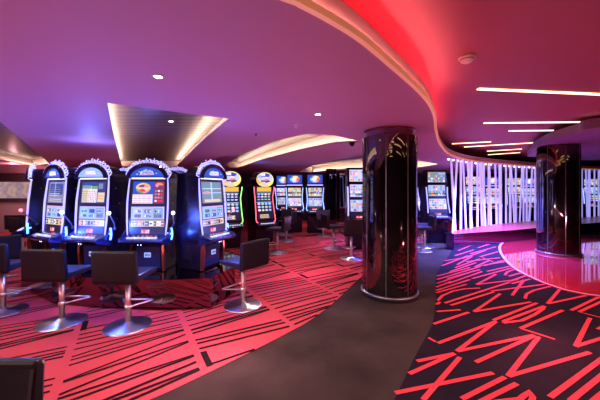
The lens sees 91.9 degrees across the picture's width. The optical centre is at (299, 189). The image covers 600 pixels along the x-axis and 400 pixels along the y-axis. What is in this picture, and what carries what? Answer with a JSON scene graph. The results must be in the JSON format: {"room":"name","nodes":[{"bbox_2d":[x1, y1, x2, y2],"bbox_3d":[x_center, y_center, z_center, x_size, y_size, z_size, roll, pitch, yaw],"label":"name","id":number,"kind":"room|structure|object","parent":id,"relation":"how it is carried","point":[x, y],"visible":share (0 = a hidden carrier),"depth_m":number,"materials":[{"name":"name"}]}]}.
{"room":"games hall","nodes":[
{"label":"games hall","id":0,"kind":"room"},
{"bbox_2d":[0,122,43,159],"bbox_3d":[-6.722,-1.014,5.819,8.758,0.001,7.905,0,0,0],"label":"ceiling","id":1,"kind":"structure","parent":0,"point":[10,143],"depth_m":6.76,"materials":[{"name":"brown wood"}]},
{"bbox_2d":[0,166,46,231],"bbox_3d":[-10.550,0.300,9.700,4.900,2.200,0.200,0,0,0],"label":"wall","id":2,"kind":"structure","parent":0,"point":[6,208],"depth_m":9.60,"materials":[{"name":"red"}]},
{"bbox_2d":[0,173,29,180],"bbox_3d":[-10.550,-0.425,9.550,4.900,0.250,0.100,0,0,0],"label":"trim","id":3,"kind":"structure","parent":2,"relation":"attached to","point":[3,176],"depth_m":9.50,"materials":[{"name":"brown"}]},
{"bbox_2d":[0,198,29,201],"bbox_3d":[-10.550,0.340,9.565,4.700,0.120,0.070,0,0,0],"label":"trim","id":4,"kind":"structure","parent":2,"relation":"attached to","point":[1,199],"depth_m":9.53,"materials":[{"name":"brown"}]},
{"bbox_2d":[0,182,31,197],"bbox_3d":[-10.525,0.005,9.545,4.550,0.530,0.090,0,0,0],"label":"poster","id":5,"kind":"object","parent":2,"relation":"attached to","point":[7,189],"visible":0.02,"depth_m":9.50,"materials":[{"name":"beige paper"}]},
{"bbox_2d":[0,153,48,165],"bbox_3d":[-6.722,-0.908,5.819,8.758,0.215,7.905,0,0,0],"label":"trim","id":6,"kind":"structure","parent":2,"relation":"attached to","point":[3,156],"depth_m":9.01,"materials":[{"name":"grey paint"}]},
{"bbox_2d":[108,103,222,160],"bbox_3d":[-3.417,-1.002,6.261,5.528,0.001,7.461,0,0,0],"label":"ceiling","id":7,"kind":"structure","parent":0,"point":[140,133],"depth_m":4.97,"materials":[{"name":"brown wood"}]},
{"bbox_2d":[107,103,228,166],"bbox_3d":[-3.255,-0.902,6.664,1.785,0.203,8.605,0,0,-30],"label":"trim","id":8,"kind":"structure","parent":7,"relation":"attached to","point":[124,163],"depth_m":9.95,"materials":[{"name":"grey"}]},
{"bbox_2d":[230,134,320,161],"bbox_3d":[-0.774,-1.026,7.337,3.832,0.001,6.653,0,0,0],"label":"ceiling","id":9,"kind":"structure","parent":0,"point":[283,142],"depth_m":6.84,"materials":[{"name":"white paint"}]},
{"bbox_2d":[226,135,360,167],"bbox_3d":[-1.173,-0.914,7.316,1.525,0.227,7.266,0,0,-30],"label":"trim","id":10,"kind":"structure","parent":9,"relation":"attached to","point":[323,139],"depth_m":6.28,"materials":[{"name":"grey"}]},
{"bbox_2d":[0,0,597,172],"bbox_3d":[1.000,-0.800,7.100,28.000,0.001,15.000,0,0,0],"label":"ceiling","id":11,"kind":"structure","parent":0,"point":[265,67],"depth_m":2.12,"materials":[{"name":"pink paint"}]},
{"bbox_2d":[152,74,163,78],"bbox_3d":[-0.997,-0.796,2.035,0.080,0.008,0.080,0,0,0],"label":"recessed light","id":12,"kind":"object","parent":11,"relation":"in","point":[158,76],"visible":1,"depth_m":2.03,"materials":[{"name":"white plastic"}]},
{"bbox_2d":[280,0,599,169],"bbox_3d":[2.108,-0.817,4.609,29.692,0.037,4.085,0,0,-27],"label":"trim","id":13,"kind":"structure","parent":11,"relation":"attached to","point":[309,6],"depth_m":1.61,"materials":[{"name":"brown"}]},
{"bbox_2d":[450,159,456,230],"bbox_3d":[3.954,0.133,7.482,0.337,1.865,0.036,0,0,-41],"label":"rod","id":14,"kind":"object","parent":11,"relation":"hanging from","point":[451,165],"visible":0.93,"depth_m":7.44,"materials":[{"name":"white metal"}]},
{"bbox_2d":[452,159,457,231],"bbox_3d":[3.963,0.133,7.418,0.319,1.865,0.036,0,0,-42],"label":"rod","id":15,"kind":"object","parent":11,"relation":"hanging from","point":[456,168],"visible":1,"depth_m":7.40,"materials":[{"name":"white metal"}]},
{"bbox_2d":[460,160,461,229],"bbox_3d":[4.341,0.133,7.825,0.079,1.865,0.036,0,0,-41],"label":"rod","id":16,"kind":"object","parent":11,"relation":"hanging from","point":[460,160],"visible":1,"depth_m":7.81,"materials":[{"name":"white metal"}]},
{"bbox_2d":[462,160,466,229],"bbox_3d":[4.376,0.133,7.710,0.260,1.865,0.036,0,0,-41],"label":"rod","id":17,"kind":"object","parent":11,"relation":"hanging from","point":[463,171],"visible":1,"depth_m":7.70,"materials":[{"name":"white metal"}]},
{"bbox_2d":[467,161,472,227],"bbox_3d":[4.732,0.133,8.081,0.351,1.865,0.036,0,0,-39],"label":"rod","id":18,"kind":"object","parent":11,"relation":"hanging from","point":[468,174],"visible":0.5,"depth_m":8.02,"materials":[{"name":"white metal"}]},
{"bbox_2d":[469,162,470,227],"bbox_3d":[4.834,0.133,8.229,0.062,1.865,0.036,0,0,-36],"label":"rod","id":19,"kind":"object","parent":11,"relation":"hanging from","point":[469,162],"visible":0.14,"depth_m":8.22,"materials":[{"name":"white metal"}]},
{"bbox_2d":[470,161,472,228],"bbox_3d":[4.740,0.133,8.017,0.128,1.865,0.036,0,0,-38],"label":"rod","id":20,"kind":"object","parent":11,"relation":"hanging from","point":[471,191],"visible":1,"depth_m":8.01,"materials":[{"name":"white metal"}]},
{"bbox_2d":[476,162,478,226],"bbox_3d":[5.121,0.133,8.366,0.066,1.865,0.036,0,0,-34],"label":"rod","id":21,"kind":"object","parent":11,"relation":"hanging from","point":[477,163],"visible":1,"depth_m":8.36,"materials":[{"name":"white metal"}]},
{"bbox_2d":[479,163,482,225],"bbox_3d":[5.369,0.133,8.598,0.194,1.865,0.036,0,0,-33],"label":"rod","id":22,"kind":"object","parent":11,"relation":"hanging from","point":[480,178],"visible":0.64,"depth_m":8.57,"materials":[{"name":"white"}]},
{"bbox_2d":[481,162,486,225],"bbox_3d":[5.357,0.133,8.459,0.276,1.865,0.036,0,0,-34],"label":"rod","id":23,"kind":"object","parent":11,"relation":"hanging from","point":[482,175],"visible":1,"depth_m":8.45,"materials":[{"name":"white"}]},
{"bbox_2d":[483,163,484,225],"bbox_3d":[5.447,0.133,8.583,0.040,1.865,0.036,0,0,-33],"label":"rod","id":24,"kind":"object","parent":11,"relation":"hanging from","point":[483,163],"visible":0.5,"depth_m":8.56,"materials":[{"name":"white"}]},
{"bbox_2d":[487,166,489,224],"bbox_3d":[5.743,0.133,8.835,0.047,1.865,0.036,0,0,-32],"label":"rod","id":25,"kind":"object","parent":11,"relation":"hanging from","point":[488,212],"visible":0.64,"depth_m":8.82,"materials":[{"name":"white metal"}]},
{"bbox_2d":[488,163,491,225],"bbox_3d":[5.689,0.133,8.672,0.140,1.865,0.036,0,0,-32],"label":"rod","id":26,"kind":"object","parent":11,"relation":"hanging from","point":[490,205],"visible":1,"depth_m":8.65,"materials":[{"name":"white"}]},
{"bbox_2d":[494,164,497,223],"bbox_3d":[6.065,0.133,8.968,0.157,1.865,0.036,0,0,-31],"label":"rod","id":27,"kind":"object","parent":11,"relation":"hanging from","point":[495,173],"visible":0.93,"depth_m":8.94,"materials":[{"name":"white"}]},
{"bbox_2d":[499,165,499,223],"bbox_3d":[6.315,0.133,9.182,0.038,1.865,0.036,0,0,-30],"label":"rod","id":28,"kind":"object","parent":11,"relation":"hanging from","point":[499,165],"visible":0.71,"depth_m":9.16,"materials":[{"name":"white metal"}]},
{"bbox_2d":[500,164,501,223],"bbox_3d":[6.242,0.133,9.011,0.075,1.865,0.036,0,0,-31],"label":"rod","id":29,"kind":"object","parent":11,"relation":"hanging from","point":[500,164],"visible":1,"depth_m":8.99,"materials":[{"name":"white"}]},
{"bbox_2d":[505,165,506,222],"bbox_3d":[6.593,0.133,9.279,0.054,1.865,0.036,0,0,-29],"label":"rod","id":30,"kind":"object","parent":11,"relation":"hanging from","point":[505,165],"visible":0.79,"depth_m":9.26,"materials":[{"name":"white plastic"}]},
{"bbox_2d":[509,166,511,222],"bbox_3d":[6.891,0.133,9.506,0.089,1.865,0.036,0,0,-28],"label":"rod","id":31,"kind":"object","parent":11,"relation":"hanging from","point":[510,212],"visible":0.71,"depth_m":9.49,"materials":[{"name":"white metal"}]},
{"bbox_2d":[510,165,515,222],"bbox_3d":[6.881,0.133,9.376,0.265,1.865,0.036,0,0,-29],"label":"rod","id":32,"kind":"object","parent":11,"relation":"hanging from","point":[514,221],"visible":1,"depth_m":9.36,"materials":[{"name":"white"}]},
{"bbox_2d":[515,166,516,221],"bbox_3d":[7.120,0.133,9.565,0.073,1.865,0.036,0,0,-27],"label":"rod","id":33,"kind":"object","parent":11,"relation":"hanging from","point":[515,166],"visible":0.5,"depth_m":9.55,"materials":[{"name":"white"}]},
{"bbox_2d":[519,166,522,221],"bbox_3d":[7.478,0.133,9.813,0.193,1.865,0.036,0,0,-26],"label":"rod","id":34,"kind":"object","parent":11,"relation":"hanging from","point":[521,166],"visible":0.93,"depth_m":9.80,"materials":[{"name":"white"}]},
{"bbox_2d":[523,166,524,221],"bbox_3d":[7.462,0.133,9.679,0.051,1.865,0.036,0,0,-27],"label":"rod","id":35,"kind":"object","parent":11,"relation":"hanging from","point":[523,166],"visible":1,"depth_m":9.66,"materials":[{"name":"white"}]},
{"bbox_2d":[526,166,527,220],"bbox_3d":[7.707,0.133,9.862,0.059,1.865,0.036,0,0,-24],"label":"rod","id":36,"kind":"object","parent":11,"relation":"hanging from","point":[526,166],"visible":1,"depth_m":9.85,"materials":[{"name":"white"}]},
{"bbox_2d":[528,167,532,220],"bbox_3d":[7.852,0.133,9.868,0.242,1.865,0.036,0,0,-24],"label":"rod","id":37,"kind":"object","parent":11,"relation":"hanging from","point":[531,181],"visible":1,"depth_m":9.85,"materials":[{"name":"white"}]},
{"bbox_2d":[534,167,535,219],"bbox_3d":[8.224,0.133,10.148,0.042,1.865,0.036,0,0,-23],"label":"rod","id":38,"kind":"object","parent":11,"relation":"hanging from","point":[534,167],"visible":1,"depth_m":10.14,"materials":[{"name":"white metal"}]},
{"bbox_2d":[582,169,582,216],"bbox_3d":[10.984,0.133,11.301,0.052,1.865,0.036,0,0,-22],"label":"rod","id":39,"kind":"object","parent":11,"relation":"hanging from","point":[582,169],"visible":0.43,"depth_m":11.29,"materials":[{"name":"white metal"}]},
{"bbox_2d":[585,170,587,216],"bbox_3d":[11.189,0.133,11.325,0.137,1.865,0.036,0,0,-22],"label":"rod","id":40,"kind":"object","parent":11,"relation":"hanging from","point":[585,170],"visible":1,"depth_m":11.32,"materials":[{"name":"white metal"}]},
{"bbox_2d":[588,170,588,216],"bbox_3d":[11.432,0.133,11.484,0.084,1.865,0.036,0,0,-22],"label":"rod","id":41,"kind":"object","parent":11,"relation":"hanging from","point":[588,170],"visible":0.36,"depth_m":11.46,"materials":[{"name":"white metal"}]},
{"bbox_2d":[589,169,590,216],"bbox_3d":[11.303,0.133,11.312,0.042,1.865,0.036,0,0,-22],"label":"rod","id":42,"kind":"object","parent":11,"relation":"hanging from","point":[589,169],"visible":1,"depth_m":11.30,"materials":[{"name":"white metal"}]},
{"bbox_2d":[593,170,595,216],"bbox_3d":[11.719,0.133,11.541,0.069,1.865,0.036,0,0,-22],"label":"rod","id":43,"kind":"object","parent":11,"relation":"hanging from","point":[594,205],"visible":0.86,"depth_m":11.52,"materials":[{"name":"white"}]},
{"bbox_2d":[598,170,599,215],"bbox_3d":[12.105,0.133,11.755,0.064,1.865,0.036,0,0,-21],"label":"rod","id":44,"kind":"object","parent":11,"relation":"hanging from","point":[598,170],"visible":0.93,"depth_m":11.74,"materials":[{"name":"white metal"}]},
{"bbox_2d":[0,220,599,399],"bbox_3d":[1.750,1.394,6.600,26.500,0.004,14.000,0,0,0],"label":"floor","id":45,"kind":"structure","parent":0,"point":[180,346],"depth_m":2.80,"materials":[{"name":"red carpet"}]},
{"bbox_2d":[0,234,22,297],"bbox_3d":[-3.972,0.990,3.841,0.450,0.820,0.475,0,0,-42],"label":"bar stool","id":46,"kind":"object","parent":45,"relation":"on","point":[13,241],"visible":0.47,"depth_m":3.77,"materials":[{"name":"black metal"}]},
{"bbox_2d":[4,215,26,248],"bbox_3d":[-6.598,0.990,6.888,0.450,0.820,0.475,0,0,-10],"label":"bar stool","id":47,"kind":"object","parent":45,"relation":"on","point":[6,224],"visible":0.44,"depth_m":6.67,"materials":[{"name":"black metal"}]},
{"bbox_2d":[0,244,31,317],"bbox_3d":[-3.418,0.990,3.328,0.450,0.820,0.475,0,0,-8],"label":"bar stool","id":48,"kind":"object","parent":45,"relation":"on","point":[7,264],"visible":0.91,"depth_m":3.31,"materials":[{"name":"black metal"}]},
{"bbox_2d":[8,217,26,245],"bbox_3d":[-5.904,0.990,6.288,0.450,0.820,0.475,0,0,20],"label":"bar stool","id":49,"kind":"object","parent":45,"relation":"on","point":[15,224],"visible":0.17,"depth_m":6.06,"materials":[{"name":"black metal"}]},
{"bbox_2d":[0,358,44,399],"bbox_3d":[-1.100,0.990,0.782,0.450,0.820,0.475,0,0,0],"label":"bar stool","id":50,"kind":"object","parent":45,"relation":"on","point":[20,378],"visible":1,"depth_m":0.97,"materials":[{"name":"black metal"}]},
{"bbox_2d":[11,163,48,248],"bbox_3d":[-3.967,0.312,4.473,0.643,1.449,0.676,0,0,-36],"label":"machine","id":51,"kind":"object","parent":45,"relation":"on","point":[34,219],"visible":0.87,"depth_m":4.27,"materials":[{"name":"black"}]},
{"bbox_2d":[26,223,31,233],"bbox_3d":[-3.930,0.552,4.205,0.029,0.157,0.105,0,0,-18],"label":"lamp","id":52,"kind":"object","parent":51,"relation":"attached to","point":[28,225],"depth_m":4.19,"materials":[{"name":"blue"}]},
{"bbox_2d":[27,160,80,264],"bbox_3d":[-3.206,0.312,3.998,0.676,1.449,0.643,0,0,27],"label":"machine","id":53,"kind":"object","parent":45,"relation":"on","point":[59,219],"visible":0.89,"depth_m":3.87,"materials":[{"name":"black"}]},
{"bbox_2d":[20,249,90,331],"bbox_3d":[-2.520,0.990,3.058,0.450,0.820,0.475,0,0,0],"label":"bar stool","id":54,"kind":"object","parent":45,"relation":"on","point":[37,265],"visible":0.97,"depth_m":2.84,"materials":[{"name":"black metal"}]},
{"bbox_2d":[61,158,129,264],"bbox_3d":[-2.610,0.312,3.855,0.676,1.449,0.643,0,0,15],"label":"machine","id":55,"kind":"object","parent":45,"relation":"on","point":[100,221],"visible":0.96,"depth_m":3.75,"materials":[{"name":"black"}]},
{"bbox_2d":[109,228,111,239],"bbox_3d":[-2.413,0.552,3.670,0.105,0.157,0.029,0,0,33],"label":"lamp","id":56,"kind":"object","parent":55,"relation":"attached to","point":[110,229],"depth_m":3.64,"materials":[{"name":"blue plastic"}]},
{"bbox_2d":[117,245,125,250],"bbox_3d":[-2.419,0.807,3.929,0.016,0.220,0.140,0,0,15],"label":"vent grille","id":57,"kind":"object","parent":55,"relation":"attached to","point":[119,247],"depth_m":3.92,"materials":[{"name":"black plastic"}]},
{"bbox_2d":[91,251,156,336],"bbox_3d":[-1.770,0.990,2.973,0.450,0.820,0.475,0,0,0],"label":"bar stool","id":58,"kind":"object","parent":45,"relation":"on","point":[107,267],"visible":1,"depth_m":2.75,"materials":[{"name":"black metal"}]},
{"bbox_2d":[119,167,129,173],"bbox_3d":[-3.061,0.312,5.007,0.676,1.449,0.643,0,0,-10],"label":"machine","id":59,"kind":"object","parent":45,"relation":"on","point":[124,171],"visible":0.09,"depth_m":5.09,"materials":[{"name":"black"}]},
{"bbox_2d":[21,251,239,308],"bbox_3d":[-2.694,1.205,4.405,3.628,0.350,2.110,0,0,0],"label":"plinth","id":60,"kind":"object","parent":45,"relation":"on","point":[175,287],"visible":0.38,"depth_m":3.43,"materials":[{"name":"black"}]},
{"bbox_2d":[118,158,176,270],"bbox_3d":[-1.895,0.312,3.809,0.676,1.449,0.643,0,0,0],"label":"machine","id":61,"kind":"object","parent":45,"relation":"on","point":[151,214],"visible":1,"depth_m":3.68,"materials":[{"name":"black"}]},
{"bbox_2d":[131,178,164,178],"bbox_3d":[-1.930,-0.148,3.694,0.423,0.019,0.022,0,0,0],"label":"light","id":62,"kind":"object","parent":61,"relation":"on","point":[131,178],"depth_m":3.68,"materials":[{"name":"white plastic"}]},
{"bbox_2d":[170,241,174,258],"bbox_3d":[-1.729,0.807,3.930,0.016,0.220,0.140,0,0,0],"label":"vent grille","id":63,"kind":"object","parent":61,"relation":"attached to","point":[172,243],"depth_m":3.93,"materials":[{"name":"black plastic"}]},
{"bbox_2d":[169,166,186,254],"bbox_3d":[-2.154,0.312,4.818,0.676,1.449,0.643,0,0,8],"label":"machine","id":64,"kind":"object","parent":45,"relation":"on","point":[176,171],"visible":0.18,"depth_m":4.76,"materials":[{"name":"black"}]},
{"bbox_2d":[176,159,235,270],"bbox_3d":[-1.265,0.312,3.945,0.643,1.449,0.676,0,0,22],"label":"machine","id":65,"kind":"object","parent":45,"relation":"on","point":[202,227],"visible":1,"depth_m":3.77,"materials":[{"name":"black"}]},
{"bbox_2d":[183,243,191,260],"bbox_3d":[-1.466,0.807,3.771,0.140,0.220,0.016,0,0,22],"label":"vent grille","id":66,"kind":"object","parent":65,"relation":"attached to","point":[187,247],"depth_m":3.77,"materials":[{"name":"black plastic"}]},
{"bbox_2d":[201,178,222,179],"bbox_3d":[-1.172,-0.148,3.869,0.022,0.019,0.423,0,0,22],"label":"light","id":67,"kind":"object","parent":65,"relation":"on","point":[201,178],"depth_m":3.86,"materials":[{"name":"white plastic"}]},
{"bbox_2d":[222,171,244,248],"bbox_3d":[-1.716,0.470,7.031,0.594,1.860,0.698,0,0,-30],"label":"machine","id":68,"kind":"object","parent":45,"relation":"on","point":[233,191],"visible":0.69,"depth_m":6.94,"materials":[{"name":"plastic"},{"name":"glass"},{"name":"metal"}]},
{"bbox_2d":[219,238,269,312],"bbox_3d":[-0.680,0.990,3.507,0.475,0.820,0.450,0,0,38],"label":"bar stool","id":69,"kind":"object","parent":45,"relation":"on","point":[254,253],"visible":1,"depth_m":3.41,"materials":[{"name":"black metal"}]},
{"bbox_2d":[247,172,277,243],"bbox_3d":[-0.967,0.470,7.424,0.594,1.860,0.698,0,0,-35],"label":"machine","id":70,"kind":"object","parent":45,"relation":"on","point":[261,216],"visible":0.99,"depth_m":7.31,"materials":[{"name":"black"}]},
{"bbox_2d":[265,216,290,254],"bbox_3d":[-0.488,0.990,6.446,0.475,0.820,0.450,0,0,20],"label":"bar stool","id":71,"kind":"object","parent":45,"relation":"on","point":[285,226],"visible":0.87,"depth_m":6.37,"materials":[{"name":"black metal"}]},
{"bbox_2d":[273,175,288,225],"bbox_3d":[-0.675,0.438,10.431,0.598,1.925,0.698,0,0,-30],"label":"machine","id":72,"kind":"object","parent":45,"relation":"on","point":[279,180],"visible":0.53,"depth_m":10.26,"materials":[{"name":"black"}]},
{"bbox_2d":[276,211,296,241],"bbox_3d":[-0.368,0.990,7.946,0.475,0.820,0.450,0,0,20],"label":"bar stool","id":73,"kind":"object","parent":45,"relation":"on","point":[293,214],"visible":0.73,"depth_m":7.88,"materials":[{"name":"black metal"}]},
{"bbox_2d":[280,209,294,235],"bbox_3d":[-0.398,0.990,8.938,0.450,0.820,0.475,0,0,-10],"label":"bar stool","id":74,"kind":"object","parent":45,"relation":"on","point":[284,212],"visible":0.41,"depth_m":8.71,"materials":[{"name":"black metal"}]},
{"bbox_2d":[284,174,303,232],"bbox_3d":[-0.196,0.438,9.649,0.598,1.925,0.698,0,0,-10],"label":"machine","id":75,"kind":"object","parent":45,"relation":"on","point":[294,191],"visible":0.9,"depth_m":9.53,"materials":[{"name":"black"}]},
{"bbox_2d":[306,174,323,232],"bbox_3d":[0.490,0.438,9.551,0.598,1.925,0.698,0,0,0],"label":"machine","id":76,"kind":"object","parent":45,"relation":"on","point":[314,193],"visible":0.91,"depth_m":9.42,"materials":[{"name":"black"}]},
{"bbox_2d":[316,210,329,236],"bbox_3d":[0.699,0.990,8.787,0.450,0.820,0.475,0,0,5],"label":"bar stool","id":77,"kind":"object","parent":45,"relation":"on","point":[318,212],"visible":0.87,"depth_m":8.57,"materials":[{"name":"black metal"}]},
{"bbox_2d":[326,169,335,223],"bbox_3d":[1.176,0.300,11.000,0.320,2.200,0.320,0,0,-20],"label":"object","id":78,"kind":"structure","parent":45,"relation":"on","point":[330,173],"depth_m":10.86,"materials":[{"name":"black"}]},
{"bbox_2d":[321,214,343,250],"bbox_3d":[0.788,0.990,6.897,0.475,0.820,0.450,0,0,-15],"label":"bar stool","id":79,"kind":"object","parent":45,"relation":"on","point":[325,223],"visible":0.94,"depth_m":6.81,"materials":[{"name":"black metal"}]},
{"bbox_2d":[336,171,344,223],"bbox_3d":[1.725,0.300,12.200,0.280,2.200,0.280,0,0,-20],"label":"machine","id":80,"kind":"object","parent":45,"relation":"on","point":[340,174],"depth_m":12.08,"materials":[{"name":"black"}]},
{"bbox_2d":[339,220,361,260],"bbox_3d":[1.042,0.990,5.888,0.450,0.820,0.475,0,0,-8],"label":"bar stool","id":81,"kind":"object","parent":45,"relation":"on","point":[351,227],"visible":0.92,"depth_m":5.67,"materials":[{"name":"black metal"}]},
{"bbox_2d":[345,168,361,249],"bbox_3d":[1.400,0.435,6.901,0.604,1.930,0.698,0,0,0],"label":"machine","id":82,"kind":"object","parent":45,"relation":"on","point":[353,180],"visible":0.55,"depth_m":6.82,"materials":[{"name":"black"}]},
{"bbox_2d":[418,193,419,235],"bbox_3d":[3.417,0.435,8.721,0.698,1.930,0.604,0,0,28],"label":"machine","id":83,"kind":"object","parent":45,"relation":"on","point":[418,193],"visible":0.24,"depth_m":8.59,"materials":[{"name":"black"}]},
{"bbox_2d":[420,170,451,242],"bbox_3d":[3.620,0.435,7.751,0.604,1.930,0.698,0,0,0],"label":"machine","id":84,"kind":"object","parent":45,"relation":"on","point":[434,199],"visible":0.95,"depth_m":7.66,"materials":[{"name":"black"}]},
{"bbox_2d":[445,232,453,249],"bbox_3d":[3.550,1.212,6.900,0.181,0.391,0.233,0,0,17],"label":"end post","id":85,"kind":"object","parent":45,"relation":"on","point":[449,237],"visible":1,"depth_m":6.80,"materials":[{"name":"blue"}]},
{"bbox_2d":[463,175,482,227],"bbox_3d":[6.292,0.435,10.542,0.604,1.930,0.698,0,0,20],"label":"machine","id":86,"kind":"object","parent":45,"relation":"on","point":[474,176],"visible":0.43,"depth_m":10.45,"materials":[{"name":"black"}]},
{"bbox_2d":[485,176,502,224],"bbox_3d":[7.505,0.438,11.342,0.598,1.925,0.698,0,0,20],"label":"machine","id":87,"kind":"object","parent":45,"relation":"on","point":[492,177],"visible":0.42,"depth_m":11.22,"materials":[{"name":"black"}]},
{"bbox_2d":[451,216,599,247],"bbox_3d":[8.672,1.235,9.671,11.202,0.330,1.350,0,0,-22],"label":"ledge","id":88,"kind":"object","parent":45,"relation":"on","point":[518,231],"visible":0.7,"depth_m":7.82,"materials":[{"name":"stone"}]},
{"bbox_2d":[150,219,502,399],"bbox_3d":[1.000,1.400,4.000,30.000,0.001,22.000,0,0,0],"label":"floor","id":89,"kind":"structure","parent":0,"point":[360,347],"depth_m":2.42,"materials":[{"name":"carpet"}]},
{"bbox_2d":[361,126,418,303],"bbox_3d":[1.210,0.300,3.940,0.754,2.200,0.754,0,0,0],"label":"column","id":90,"kind":"structure","parent":89,"relation":"on","point":[389,153],"depth_m":3.64,"materials":[{"name":"black mirror"}]},
{"bbox_2d":[418,215,435,252],"bbox_3d":[2.812,0.990,6.658,0.475,0.820,0.450,0,0,10],"label":"bar stool","id":91,"kind":"object","parent":89,"relation":"on","point":[431,225],"visible":0.7,"depth_m":6.54,"materials":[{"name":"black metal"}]},
{"bbox_2d":[418,213,436,248],"bbox_3d":[3.091,0.990,7.144,0.475,0.820,0.450,0,0,30],"label":"bar stool","id":92,"kind":"object","parent":89,"relation":"on","point":[425,246],"visible":0.48,"depth_m":7.12,"materials":[{"name":"silver metal"}]},
{"bbox_2d":[503,177,522,222],"bbox_3d":[8.800,0.435,11.942,0.604,1.930,0.698,0,0,20],"label":"machine","id":93,"kind":"object","parent":89,"relation":"on","point":[518,178],"visible":0.48,"depth_m":11.85,"materials":[{"name":"black"}]},
{"bbox_2d":[522,177,534,220],"bbox_3d":[9.569,0.438,12.142,0.598,1.925,0.698,0,0,20],"label":"machine","id":94,"kind":"object","parent":89,"relation":"on","point":[529,178],"visible":0.33,"depth_m":12.02,"materials":[{"name":"black"}]},
{"bbox_2d":[583,178,597,216],"bbox_3d":[12.739,0.435,12.742,0.604,1.930,0.698,0,0,20],"label":"machine","id":95,"kind":"object","parent":89,"relation":"on","point":[592,179],"visible":0.48,"depth_m":12.65,"materials":[{"name":"black"}]},
{"bbox_2d":[310,157,418,166],"bbox_3d":[2.177,-1.038,10.020,4.695,0.001,6.446,0,0,0],"label":"ceiling","id":96,"kind":"structure","parent":0,"point":[355,159],"depth_m":10.56,"materials":[{"name":"white paint"}]},
{"bbox_2d":[302,161,434,171],"bbox_3d":[2.269,-0.920,10.184,4.185,0.239,6.502,0,0,-7],"label":"trim","id":97,"kind":"structure","parent":96,"relation":"attached to","point":[420,163],"depth_m":11.40,"materials":[{"name":"grey"}]},
{"bbox_2d":[238,165,599,218],"bbox_3d":[1.000,0.100,14.100,30.000,2.600,0.200,0,0,0],"label":"wall","id":98,"kind":"structure","parent":0,"point":[245,177],"depth_m":14.00,"materials":[{"name":"grey"}]},
{"bbox_2d":[341,0,599,164],"bbox_3d":[1.000,-1.200,4.000,30.000,0.001,22.000,0,0,0],"label":"ceiling","id":99,"kind":"structure","parent":0,"point":[541,45],"depth_m":2.69,"materials":[{"name":"red paint"}]},
{"bbox_2d":[458,53,475,63],"bbox_3d":[1.507,-1.174,2.616,0.140,0.052,0.140,0,0,0],"label":"smoke detector","id":100,"kind":"object","parent":99,"relation":"attached to","point":[466,58],"visible":1,"depth_m":2.58,"materials":[{"name":"white plastic"}]},
{"bbox_2d":[467,143,527,146],"bbox_3d":[5.253,-1.194,7.683,1.580,0.012,0.044,0,0,28],"label":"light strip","id":101,"kind":"object","parent":99,"relation":"attached to","point":[516,143],"visible":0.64,"depth_m":7.64,"materials":[{"name":"white plastic"}]},
{"bbox_2d":[483,122,578,123],"bbox_3d":[4.106,-1.194,5.141,1.643,0.012,0.045,0,0,3],"label":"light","id":102,"kind":"object","parent":99,"relation":"attached to","point":[486,122],"visible":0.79,"depth_m":5.13,"materials":[{"name":"white plastic"}]},
{"bbox_2d":[509,130,553,130],"bbox_3d":[4.650,-1.194,5.839,0.856,0.012,0.044,0,0,3],"label":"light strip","id":103,"kind":"object","parent":99,"relation":"attached to","point":[509,130],"visible":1,"depth_m":5.82,"materials":[{"name":"white plastic"}]},
{"bbox_2d":[477,88,599,94],"bbox_3d":[3.105,-1.194,3.546,2.015,0.012,0.044,0,0,-7],"label":"light","id":104,"kind":"object","parent":99,"relation":"attached to","point":[485,89],"visible":1,"depth_m":3.50,"materials":[{"name":"white plastic"}]},
{"bbox_2d":[498,235,599,296],"bbox_3d":[8.313,1.392,5.953,9.375,0.016,5.906,0,0,0],"label":"floor","id":105,"kind":"structure","parent":0,"point":[579,274],"depth_m":5.32,"materials":[{"name":"tile"}]},
{"bbox_2d":[498,235,599,295],"bbox_3d":[7.313,1.383,6.266,7.375,0.001,5.281,0,0,0],"label":"trim","id":106,"kind":"structure","parent":105,"relation":"on","point":[499,246],"depth_m":4.86,"materials":[{"name":"pink"}]},
{"bbox_2d":[535,144,582,256],"bbox_3d":[5.640,0.220,6.340,0.784,2.360,0.784,0,0,0],"label":"column","id":107,"kind":"structure","parent":105,"relation":"on","point":[558,166],"depth_m":6.07,"materials":[{"name":"black glass"}]},
{"bbox_2d":[527,117,599,159],"bbox_3d":[8.739,-1.030,6.000,8.521,0.140,6.800,0,0,0],"label":"ceiling","id":108,"kind":"structure","parent":0,"point":[589,139],"depth_m":5.51,"materials":[{"name":"purple paint"}]},
{"bbox_2d":[527,127,597,156],"bbox_3d":[7.206,-1.005,4.338,4.056,0.110,6.945,0,0,-40],"label":"trim","id":109,"kind":"structure","parent":108,"relation":"attached to","point":[593,127],"depth_m":4.99,"materials":[{"name":"brown"}]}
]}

